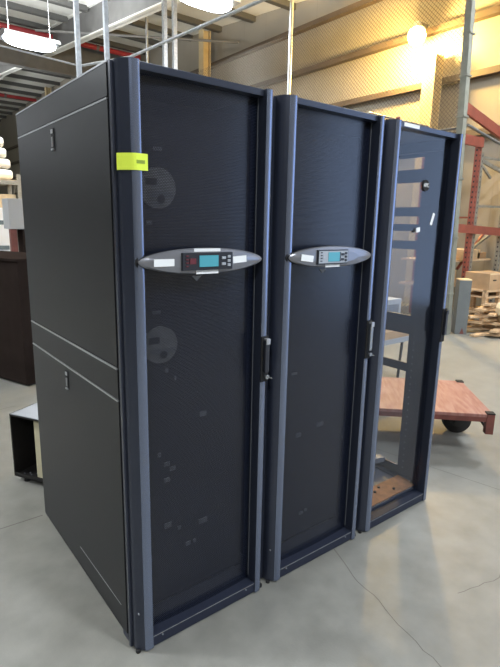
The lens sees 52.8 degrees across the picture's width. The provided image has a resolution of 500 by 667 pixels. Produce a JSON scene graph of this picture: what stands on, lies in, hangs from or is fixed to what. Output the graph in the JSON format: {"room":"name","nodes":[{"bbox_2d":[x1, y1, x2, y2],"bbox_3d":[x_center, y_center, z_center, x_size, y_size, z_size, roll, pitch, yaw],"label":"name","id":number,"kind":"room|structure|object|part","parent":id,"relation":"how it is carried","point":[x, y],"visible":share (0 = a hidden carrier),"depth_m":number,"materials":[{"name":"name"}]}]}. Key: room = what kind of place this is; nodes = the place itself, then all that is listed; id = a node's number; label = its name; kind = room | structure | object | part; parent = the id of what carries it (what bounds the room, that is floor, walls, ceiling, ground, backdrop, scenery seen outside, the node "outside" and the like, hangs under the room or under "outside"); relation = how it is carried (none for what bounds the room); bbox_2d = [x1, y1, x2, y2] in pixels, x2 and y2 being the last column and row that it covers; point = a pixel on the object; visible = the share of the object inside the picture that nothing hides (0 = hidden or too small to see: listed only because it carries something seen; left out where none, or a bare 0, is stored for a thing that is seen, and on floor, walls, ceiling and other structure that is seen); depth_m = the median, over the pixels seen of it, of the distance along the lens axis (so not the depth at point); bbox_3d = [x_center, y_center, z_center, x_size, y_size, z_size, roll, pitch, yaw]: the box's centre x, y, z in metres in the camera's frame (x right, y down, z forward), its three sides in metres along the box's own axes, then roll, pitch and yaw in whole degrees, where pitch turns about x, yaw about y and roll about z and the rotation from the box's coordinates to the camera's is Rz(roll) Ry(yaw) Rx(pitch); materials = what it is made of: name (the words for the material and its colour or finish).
{"room":"warehouse","nodes":[
{"label":"warehouse","id":0,"kind":"room"},
{"bbox_2d":[0,0,304,121],"bbox_3d":[-13.944,-7.848,11.709,24.700,4.200,53.000,-8,15,-37],"label":"ceiling","id":1,"kind":"structure","parent":0,"point":[124,16],"depth_m":14.83,"materials":[{"name":"grey metal"}]},
{"bbox_2d":[0,93,35,101],"bbox_3d":[-21.639,-11.693,20.928,24.400,0.200,0.200,-8,15,-37],"label":"pipe","id":2,"kind":"object","parent":1,"relation":"hanging from","point":[1,94],"visible":0.97,"depth_m":27.65,"materials":[{"name":"red metal"}]},
{"bbox_2d":[0,0,60,51],"bbox_3d":[-5.002,-7.393,11.333,1.200,1.803,0.600,-8,15,-37],"label":"light","id":3,"kind":"object","parent":1,"relation":"hanging from","point":[15,38],"visible":1,"depth_m":11.31,"materials":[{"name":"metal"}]},
{"bbox_2d":[3,35,55,51],"bbox_3d":[-5.017,-6.639,11.496,1.140,0.260,0.540,-8,15,-37],"label":"diffuser","id":4,"kind":"object","parent":3,"relation":"attached to","point":[31,42],"depth_m":11.36,"materials":[{"name":"white plastic"}]},
{"bbox_2d":[0,22,140,58],"bbox_3d":[-13.657,-8.700,11.089,24.400,0.200,0.200,-8,15,-37],"label":"pipe","id":5,"kind":"object","parent":1,"relation":"hanging from","point":[96,47],"visible":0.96,"depth_m":16.51,"materials":[{"name":"red"}]},
{"bbox_2d":[35,29,238,43],"bbox_3d":[-3.195,-8.213,13.916,5.879,0.570,0.070,3,12,9],"label":"rod","id":6,"kind":"object","parent":1,"relation":"attached to","point":[36,30],"visible":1,"depth_m":13.86,"materials":[{"name":"grey paint"}]},
{"bbox_2d":[181,0,240,12],"bbox_3d":[-0.813,-6.625,9.110,1.200,1.311,0.600,-8,15,-37],"label":"light","id":7,"kind":"object","parent":1,"relation":"hanging from","point":[216,6],"visible":1,"depth_m":9.24,"materials":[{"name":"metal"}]},
{"bbox_2d":[0,245,499,666],"bbox_3d":[-14.074,-1.449,13.098,24.700,0.201,53.000,-8,15,-37],"label":"floor","id":8,"kind":"structure","parent":0,"point":[420,587],"depth_m":2.17,"materials":[{"name":"concrete"}]},
{"bbox_2d":[0,208,9,250],"bbox_3d":[-5.581,-1.261,8.476,2.660,1.730,1.412,-8,15,-37],"label":"container","id":9,"kind":"object","parent":8,"relation":"on","point":[4,233],"visible":0.16,"depth_m":8.59,"materials":[{"name":"white"}]},
{"bbox_2d":[0,174,21,198],"bbox_3d":[-6.931,-2.511,12.059,2.650,2.600,1.120,-8,15,-37],"label":"storage rack","id":10,"kind":"object","parent":8,"relation":"on","point":[3,183],"visible":0.16,"depth_m":12.18,"materials":[{"name":"metal"}]},
{"bbox_2d":[0,169,12,179],"bbox_3d":[-6.423,-3.852,12.153,1.200,0.244,0.840,-8,15,-37],"label":"sack","id":11,"kind":"object","parent":10,"relation":"on","point":[5,174],"visible":0.88,"depth_m":12.10,"materials":[{"name":"white fabric"}]},
{"bbox_2d":[0,158,10,168],"bbox_3d":[-6.401,-4.094,12.114,1.080,0.244,0.840,-8,16,-38],"label":"sack","id":12,"kind":"object","parent":11,"relation":"on","point":[4,163],"visible":0.85,"depth_m":12.05,"materials":[{"name":"white fabric"}]},
{"bbox_2d":[0,148,5,158],"bbox_3d":[-6.409,-4.332,12.053,0.960,0.244,0.840,-8,15,-37],"label":"sack","id":13,"kind":"object","parent":12,"relation":"on","point":[2,150],"visible":0.95,"depth_m":11.98,"materials":[{"name":"white fabric"}]},
{"bbox_2d":[0,194,15,207],"bbox_3d":[-6.036,-3.111,12.440,0.402,0.622,0.500,-8,15,-37],"label":"cardboard box","id":14,"kind":"object","parent":10,"relation":"on","point":[2,196],"visible":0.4,"depth_m":12.16,"materials":[{"name":"brown cardboard"}]},
{"bbox_2d":[2,198,25,251],"bbox_3d":[-3.171,-0.986,7.222,0.800,1.820,0.500,-8,15,-37],"label":"stand","id":15,"kind":"object","parent":8,"relation":"on","point":[13,219],"visible":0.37,"depth_m":6.95,"materials":[{"name":"grey metal"}]},
{"bbox_3d":[-3.298,-0.767,7.119,0.085,1.390,0.080,-8,15,-37],"label":"post","id":16,"kind":"part","parent":15,"relation":"part of","materials":[{"name":"red metal"}]},
{"bbox_2d":[0,251,35,385],"bbox_3d":[-2.648,-0.243,5.319,1.728,1.195,0.655,9,14,31],"label":"base cabinet","id":17,"kind":"object","parent":8,"relation":"on","point":[16,341],"visible":0.51,"depth_m":4.69,"materials":[{"name":"laminate"}]},
{"bbox_2d":[9,402,42,482],"bbox_3d":[-1.107,0.663,3.101,0.500,0.426,0.421,6,13,21],"label":"box","id":18,"kind":"object","parent":8,"relation":"on","point":[24,423],"visible":0.36,"depth_m":3.03,"materials":[{"name":"black"}]},
{"bbox_3d":[-1.103,0.461,3.057,0.500,0.012,0.421,6,13,21],"label":"panel","id":19,"kind":"part","parent":18,"relation":"part of","materials":[{"name":"grey metal"}]},
{"bbox_2d":[73,0,81,76],"bbox_3d":[-1.478,-2.463,4.327,0.037,6.000,0.037,-8,15,-37],"label":"post","id":20,"kind":"object","parent":8,"relation":"on","point":[75,2],"visible":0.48,"depth_m":4.30,"materials":[{"name":"metal"}]},
{"bbox_2d":[0,0,266,66],"bbox_3d":[-1.561,-3.033,5.057,4.664,0.032,2.232,2,12,6],"label":"rail","id":21,"kind":"object","parent":20,"relation":"attached to","point":[256,2],"visible":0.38,"depth_m":5.16,"materials":[{"name":"metal"}]},
{"bbox_2d":[102,0,109,59],"bbox_3d":[-1.274,-2.493,4.483,0.037,6.000,0.037,-8,15,-37],"label":"post","id":22,"kind":"object","parent":8,"relation":"on","point":[104,2],"visible":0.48,"depth_m":4.43,"materials":[{"name":"metal"}]},
{"bbox_2d":[16,57,273,653],"bbox_3d":[-0.482,0.067,2.204,0.618,1.997,1.146,-8,15,-37],"label":"tall cabinet","id":23,"kind":"object","parent":8,"relation":"on","point":[146,187],"visible":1,"depth_m":1.82,"materials":[{"name":"grey metal"}]},
{"bbox_3d":[-0.727,-0.835,1.855,0.005,0.096,1.008,-8,15,-37],"label":"rail","id":24,"kind":"part","parent":23,"relation":"part of","materials":[{"name":"grey metal"}]},
{"bbox_3d":[-0.737,-0.383,1.954,0.005,0.823,1.008,-8,15,-37],"label":"panel","id":25,"kind":"part","parent":23,"relation":"part of","materials":[{"name":"grey metal"}]},
{"bbox_3d":[-0.746,0.079,2.054,0.005,0.108,1.008,-8,15,-37],"label":"rail","id":26,"kind":"part","parent":23,"relation":"part of","materials":[{"name":"grey metal"}]},
{"bbox_3d":[-0.756,0.580,2.163,0.005,0.911,1.008,-8,15,-37],"label":"panel","id":27,"kind":"part","parent":23,"relation":"part of","materials":[{"name":"grey metal"}]},
{"bbox_3d":[-0.487,-0.909,2.030,0.602,0.017,1.033,-8,15,-37],"label":"roof panel","id":28,"kind":"part","parent":23,"relation":"part of","materials":[{"name":"black metal"}]},
{"bbox_3d":[-0.167,0.154,1.816,0.610,1.987,0.069,-8,15,-37],"label":"door","id":29,"kind":"part","parent":23,"relation":"part of","materials":[{"name":"grey metal"}]},
{"bbox_3d":[-0.175,0.140,1.823,0.476,1.923,0.008,-8,15,-37],"label":"perforated panel","id":30,"kind":"part","parent":23,"relation":"part of","materials":[{"name":"black metal"}]},
{"bbox_3d":[-0.270,0.018,2.419,0.003,1.950,1.015,-8,15,-37],"label":"panel","id":31,"kind":"part","parent":23,"relation":"part of","materials":[{"name":"black metal"}]},
{"bbox_3d":[0.055,0.098,1.935,0.035,0.180,0.006,-8,15,-37],"label":"handle plate","id":32,"kind":"part","parent":23,"relation":"part of","materials":[{"name":"black metal"}]},
{"bbox_3d":[0.063,0.084,1.924,0.022,0.133,0.018,-8,15,-37],"label":"handle lever","id":33,"kind":"part","parent":23,"relation":"part of","materials":[{"name":"grey metal"}]},
{"bbox_2d":[161,0,167,66],"bbox_3d":[-1.316,-3.435,7.876,0.060,6.400,0.060,-8,15,-37],"label":"post","id":34,"kind":"object","parent":8,"relation":"on","point":[163,2],"visible":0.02,"depth_m":7.61,"materials":[{"name":"metal"}]},
{"bbox_2d":[171,0,177,69],"bbox_3d":[-1.189,-3.467,8.035,0.060,6.400,0.060,-8,15,-37],"label":"post","id":35,"kind":"object","parent":8,"relation":"on","point":[174,2],"visible":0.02,"depth_m":7.76,"materials":[{"name":"metal"}]},
{"bbox_2d":[260,94,384,583],"bbox_3d":[0.008,-0.005,2.579,0.610,1.997,1.146,-8,15,-37],"label":"tall cabinet","id":36,"kind":"object","parent":8,"relation":"on","point":[327,158],"visible":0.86,"depth_m":2.17,"materials":[{"name":"grey metal"}]},
{"bbox_3d":[-0.019,-0.011,2.615,0.602,1.968,1.032,-8,15,-37],"label":"frame","id":37,"kind":"part","parent":36,"relation":"part of","materials":[{"name":"grey metal"}]},
{"bbox_3d":[0.312,0.069,2.197,0.476,1.923,0.008,-8,15,-37],"label":"perforated panel","id":38,"kind":"part","parent":36,"relation":"part of","materials":[{"name":"black metal"}]},
{"bbox_3d":[0.000,-0.980,2.404,0.602,0.017,1.033,-8,15,-37],"label":"roof panel","id":39,"kind":"part","parent":36,"relation":"part of","materials":[{"name":"black metal"}]},
{"bbox_3d":[0.218,-0.054,2.792,0.003,1.950,1.015,-8,15,-37],"label":"panel","id":40,"kind":"part","parent":36,"relation":"part of","materials":[{"name":"black metal"}]},
{"bbox_3d":[0.542,0.027,2.309,0.035,0.180,0.006,-8,15,-37],"label":"handle plate","id":41,"kind":"part","parent":36,"relation":"part of","materials":[{"name":"black metal"}]},
{"bbox_3d":[0.550,0.013,2.298,0.022,0.133,0.018,-8,15,-37],"label":"handle lever","id":42,"kind":"part","parent":36,"relation":"part of","materials":[{"name":"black metal"}]},
{"bbox_2d":[145,0,499,334],"bbox_3d":[0.611,-4.298,10.764,1.918,6.942,9.495,-8,15,-37],"label":"fence","id":43,"kind":"object","parent":8,"relation":"on","point":[470,5],"visible":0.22,"depth_m":7.62,"materials":[{"name":"grey metal"}]},
{"bbox_3d":[-2.795,-5.069,13.994,0.070,6.940,0.070,-8,15,-37],"label":"line post","id":44,"kind":"part","parent":43,"relation":"part of","materials":[{"name":"metal"}]},
{"bbox_3d":[0.717,-3.765,9.662,0.070,6.368,0.070,-8,15,-37],"label":"line post","id":45,"kind":"part","parent":43,"relation":"part of","materials":[{"name":"metal"}]},
{"bbox_3d":[0.072,-3.644,10.502,0.036,0.086,9.400,-8,15,-37],"label":"rail","id":46,"kind":"part","parent":43,"relation":"part of","materials":[{"name":"grey metal"}]},
{"bbox_3d":[3.598,-2.819,7.384,1.636,0.280,0.040,-9,16,-38],"label":"rail","id":47,"kind":"part","parent":43,"relation":"part of","materials":[{"name":"metal"}]},
{"bbox_2d":[384,330,408,377],"bbox_3d":[1.377,0.169,5.365,0.600,0.531,0.560,-8,15,-37],"label":"side table","id":48,"kind":"object","parent":8,"relation":"on","point":[391,337],"visible":0.12,"depth_m":5.06,"materials":[{"name":"metal"}]},
{"bbox_2d":[386,297,401,329],"bbox_3d":[1.365,-0.213,5.160,0.280,0.300,0.222,-8,15,-37],"label":"case","id":49,"kind":"object","parent":48,"relation":"on","point":[394,304],"visible":0.14,"depth_m":5.08,"materials":[{"name":"grey plastic"}]},
{"bbox_3d":[1.563,0.259,5.248,0.050,0.412,0.020,-8,15,-37],"label":"leg","id":50,"kind":"part","parent":48,"relation":"part of","materials":[{"name":"black metal"}]},
{"bbox_2d":[368,112,428,302],"bbox_3d":[2.648,-2.146,9.333,1.777,3.420,0.050,-8,15,-37],"label":"wall","id":51,"kind":"structure","parent":8,"relation":"on","point":[368,112],"depth_m":9.59,"materials":[{"name":"grey metal"}]},
{"bbox_3d":[2.649,-2.146,9.333,1.775,3.420,0.050,-8,15,-37],"label":"partition frame","id":52,"kind":"part","parent":51,"relation":"part of","materials":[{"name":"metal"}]},
{"bbox_2d":[356,117,463,533],"bbox_3d":[0.496,-0.085,2.951,0.610,2.014,1.123,-8,15,-37],"label":"tall cabinet","id":53,"kind":"object","parent":8,"relation":"on","point":[387,488],"visible":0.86,"depth_m":2.68,"materials":[{"name":"grey metal"}]},
{"bbox_3d":[0.583,0.796,3.039,0.536,0.030,0.050,-5,13,-25],"label":"rail","id":54,"kind":"part","parent":53,"relation":"part of","materials":[{"name":"grey metal"}]},
{"bbox_3d":[0.478,0.833,3.149,0.542,0.024,0.925,-8,15,-37],"label":"board","id":55,"kind":"part","parent":53,"relation":"part of","materials":[{"name":"brown wood"}]},
{"bbox_3d":[0.468,-0.082,2.988,0.602,1.968,1.032,-8,15,-37],"label":"frame","id":56,"kind":"part","parent":53,"relation":"part of","materials":[{"name":"grey metal"}]},
{"bbox_3d":[0.488,-1.052,2.777,0.602,0.017,1.033,-8,15,-37],"label":"roof panel","id":57,"kind":"part","parent":53,"relation":"part of","materials":[{"name":"black metal"}]},
{"bbox_3d":[1.029,-0.044,2.682,0.035,0.180,0.006,-8,15,-37],"label":"handle plate","id":58,"kind":"part","parent":53,"relation":"part of","materials":[{"name":"black metal"}]},
{"bbox_3d":[1.038,-0.059,2.671,0.022,0.133,0.018,-8,15,-37],"label":"handle lever","id":59,"kind":"part","parent":53,"relation":"part of","materials":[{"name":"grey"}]},
{"bbox_2d":[379,377,495,434],"bbox_3d":[1.127,0.596,3.850,1.132,0.328,0.772,3,12,6],"label":"cart","id":60,"kind":"object","parent":8,"relation":"on","point":[456,406],"visible":0.39,"depth_m":3.63,"materials":[{"name":"red wood"}]},
{"bbox_3d":[1.130,0.481,3.825,1.120,0.033,0.760,3,12,6],"label":"deck frame","id":61,"kind":"part","parent":60,"relation":"part of","materials":[{"name":"red paint"}]},
{"bbox_2d":[399,102,499,312],"bbox_3d":[3.513,-1.982,8.697,1.980,3.404,1.070,-8,15,-37],"label":"rack","id":62,"kind":"object","parent":8,"relation":"on","point":[470,229],"visible":0.59,"depth_m":8.19,"materials":[{"name":"red metal"}]},
{"bbox_2d":[399,281,455,286],"bbox_3d":[3.495,-0.915,9.048,1.600,0.030,0.780,-8,15,-37],"label":"shelf","id":63,"kind":"object","parent":62,"relation":"attached to","point":[405,282],"depth_m":8.79,"materials":[{"name":"black metal"}]},
{"bbox_2d":[401,257,490,261],"bbox_3d":[3.503,-1.326,8.959,1.600,0.030,0.780,-8,15,-37],"label":"shelf","id":64,"kind":"object","parent":62,"relation":"attached to","point":[413,258],"depth_m":8.77,"materials":[{"name":"black metal"}]},
{"bbox_2d":[456,248,479,258],"bbox_3d":[3.765,-1.433,9.026,0.550,0.162,0.442,-8,15,-37],"label":"cardboard box","id":65,"kind":"object","parent":62,"relation":"on","point":[460,252],"visible":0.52,"depth_m":8.81,"materials":[{"name":"brown cardboard"}]},
{"bbox_2d":[478,252,485,257],"bbox_3d":[4.041,-1.449,9.243,0.300,0.112,0.442,-8,15,-37],"label":"cardboard box","id":66,"kind":"object","parent":62,"relation":"on","point":[482,254],"visible":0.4,"depth_m":9.09,"materials":[{"name":"brown cardboard"}]},
{"bbox_2d":[451,278,471,333],"bbox_3d":[3.150,-0.407,7.509,0.170,0.815,0.204,3,12,7],"label":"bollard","id":67,"kind":"object","parent":8,"relation":"on","point":[463,285],"visible":1,"depth_m":7.43,"materials":[{"name":"metal"}]},
{"bbox_2d":[469,331,490,336],"bbox_3d":[3.571,-0.011,7.483,0.771,0.062,0.085,-5,14,-26],"label":"plank","id":68,"kind":"object","parent":8,"relation":"on","point":[479,334],"visible":0.56,"depth_m":7.33,"materials":[{"name":"beige wood"}]},
{"bbox_2d":[467,326,496,329],"bbox_3d":[3.628,-0.076,7.644,0.700,0.033,0.116,2,12,2],"label":"plank","id":69,"kind":"object","parent":68,"relation":"on","point":[468,327],"visible":0.67,"depth_m":7.60,"materials":[{"name":"brown wood"}]},
{"bbox_2d":[467,321,496,325],"bbox_3d":[3.638,-0.159,7.698,0.700,0.039,0.125,-2,13,-13],"label":"plank","id":70,"kind":"object","parent":69,"relation":"on","point":[470,324],"visible":0.33,"depth_m":7.58,"materials":[{"name":"brown wood"}]},
{"bbox_2d":[467,320,499,325],"bbox_3d":[3.543,-0.157,7.492,0.630,0.033,0.107,6,13,21],"label":"plank","id":71,"kind":"object","parent":70,"relation":"on","point":[469,321],"visible":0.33,"depth_m":7.47,"materials":[{"name":"brown wood"}]},
{"bbox_2d":[482,317,497,321],"bbox_3d":[3.741,-0.225,7.635,0.771,0.058,0.101,-9,16,-40],"label":"plank","id":72,"kind":"object","parent":70,"relation":"on","point":[491,319],"visible":1,"depth_m":7.43,"materials":[{"name":"brown wood"}]},
{"bbox_2d":[468,314,497,317],"bbox_3d":[3.562,-0.265,7.612,0.700,0.036,0.097,-3,13,-20],"label":"plank","id":73,"kind":"object","parent":72,"relation":"on","point":[481,315],"visible":0.78,"depth_m":7.53,"materials":[{"name":"brown wood"}]},
{"bbox_2d":[488,311,497,316],"bbox_3d":[3.663,-0.292,7.557,0.099,0.080,0.631,9,14,31],"label":"plank","id":74,"kind":"object","parent":73,"relation":"on","point":[493,314],"visible":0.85,"depth_m":7.31,"materials":[{"name":"brown wood"}]},
{"bbox_3d":[3.669,-0.364,7.701,0.701,0.078,0.112,-7,15,-32],"label":"plank","id":75,"kind":"object","parent":74,"relation":"on","visible":0},
{"bbox_2d":[475,303,496,311],"bbox_3d":[3.612,-0.403,7.686,0.127,0.058,0.631,12,16,41],"label":"plank","id":76,"kind":"object","parent":75,"relation":"on","point":[481,308],"visible":0.64,"depth_m":7.56,"materials":[{"name":"brown wood"}]},
{"bbox_2d":[483,302,495,305],"bbox_3d":[3.692,-0.453,7.738,0.104,0.081,0.631,9,15,33],"label":"plank","id":77,"kind":"object","parent":76,"relation":"on","point":[487,303],"visible":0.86,"depth_m":7.54,"materials":[{"name":"brown wood"}]},
{"bbox_2d":[489,327,499,332],"bbox_3d":[3.673,-0.058,7.424,0.104,0.060,0.631,11,16,39],"label":"plank","id":78,"kind":"object","parent":69,"relation":"on","point":[495,330],"visible":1,"depth_m":7.21,"materials":[{"name":"beige wood"}]},
{"bbox_2d":[482,332,499,336],"bbox_3d":[3.597,0.021,7.290,0.421,0.058,0.120,10,15,36],"label":"plank","id":79,"kind":"object","parent":68,"relation":"on","point":[483,333],"visible":1,"depth_m":7.32,"materials":[{"name":"brown wood"}]},
{"bbox_2d":[467,288,499,330],"bbox_3d":[3.777,-0.425,8.112,0.720,0.620,0.520,-6,14,-29],"label":"pallet","id":80,"kind":"object","parent":8,"relation":"on","point":[485,295],"visible":0.29,"depth_m":7.87,"materials":[{"name":"brown wood"}]},
{"bbox_2d":[465,271,499,289],"bbox_3d":[3.792,-0.852,8.010,0.560,0.258,0.443,-6,14,-29],"label":"carton","id":81,"kind":"object","parent":80,"relation":"on","point":[484,280],"visible":0.88,"depth_m":7.80,"materials":[{"name":"cardboard"}]},
{"bbox_2d":[495,303,499,327],"bbox_3d":[4.015,-0.182,7.323,0.675,0.490,0.510,0,12,-4],"label":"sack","id":82,"kind":"object","parent":8,"relation":"on","point":[497,310],"visible":0.67,"depth_m":7.47,"materials":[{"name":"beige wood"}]},
{"bbox_2d":[0,0,499,306],"bbox_3d":[-4.340,-7.061,19.584,0.620,8.400,53.000,-8,15,-37],"label":"wall","id":83,"kind":"structure","parent":0,"point":[193,56],"depth_m":10.75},
{"bbox_2d":[0,28,122,77],"bbox_3d":[-14.274,-8.671,11.982,24.700,1.180,0.320,-8,15,-37],"label":"beam","id":84,"kind":"structure","parent":83,"relation":"attached to","point":[8,57],"depth_m":17.59,"materials":[{"name":"beige metal"}]},
{"bbox_2d":[407,21,427,45],"bbox_3d":[3.204,-5.673,9.554,0.470,0.420,0.340,-8,15,-37],"label":"lamp","id":85,"kind":"object","parent":83,"relation":"attached to","point":[418,22],"visible":0.78,"depth_m":9.42,"materials":[{"name":"metal"}]}
]}

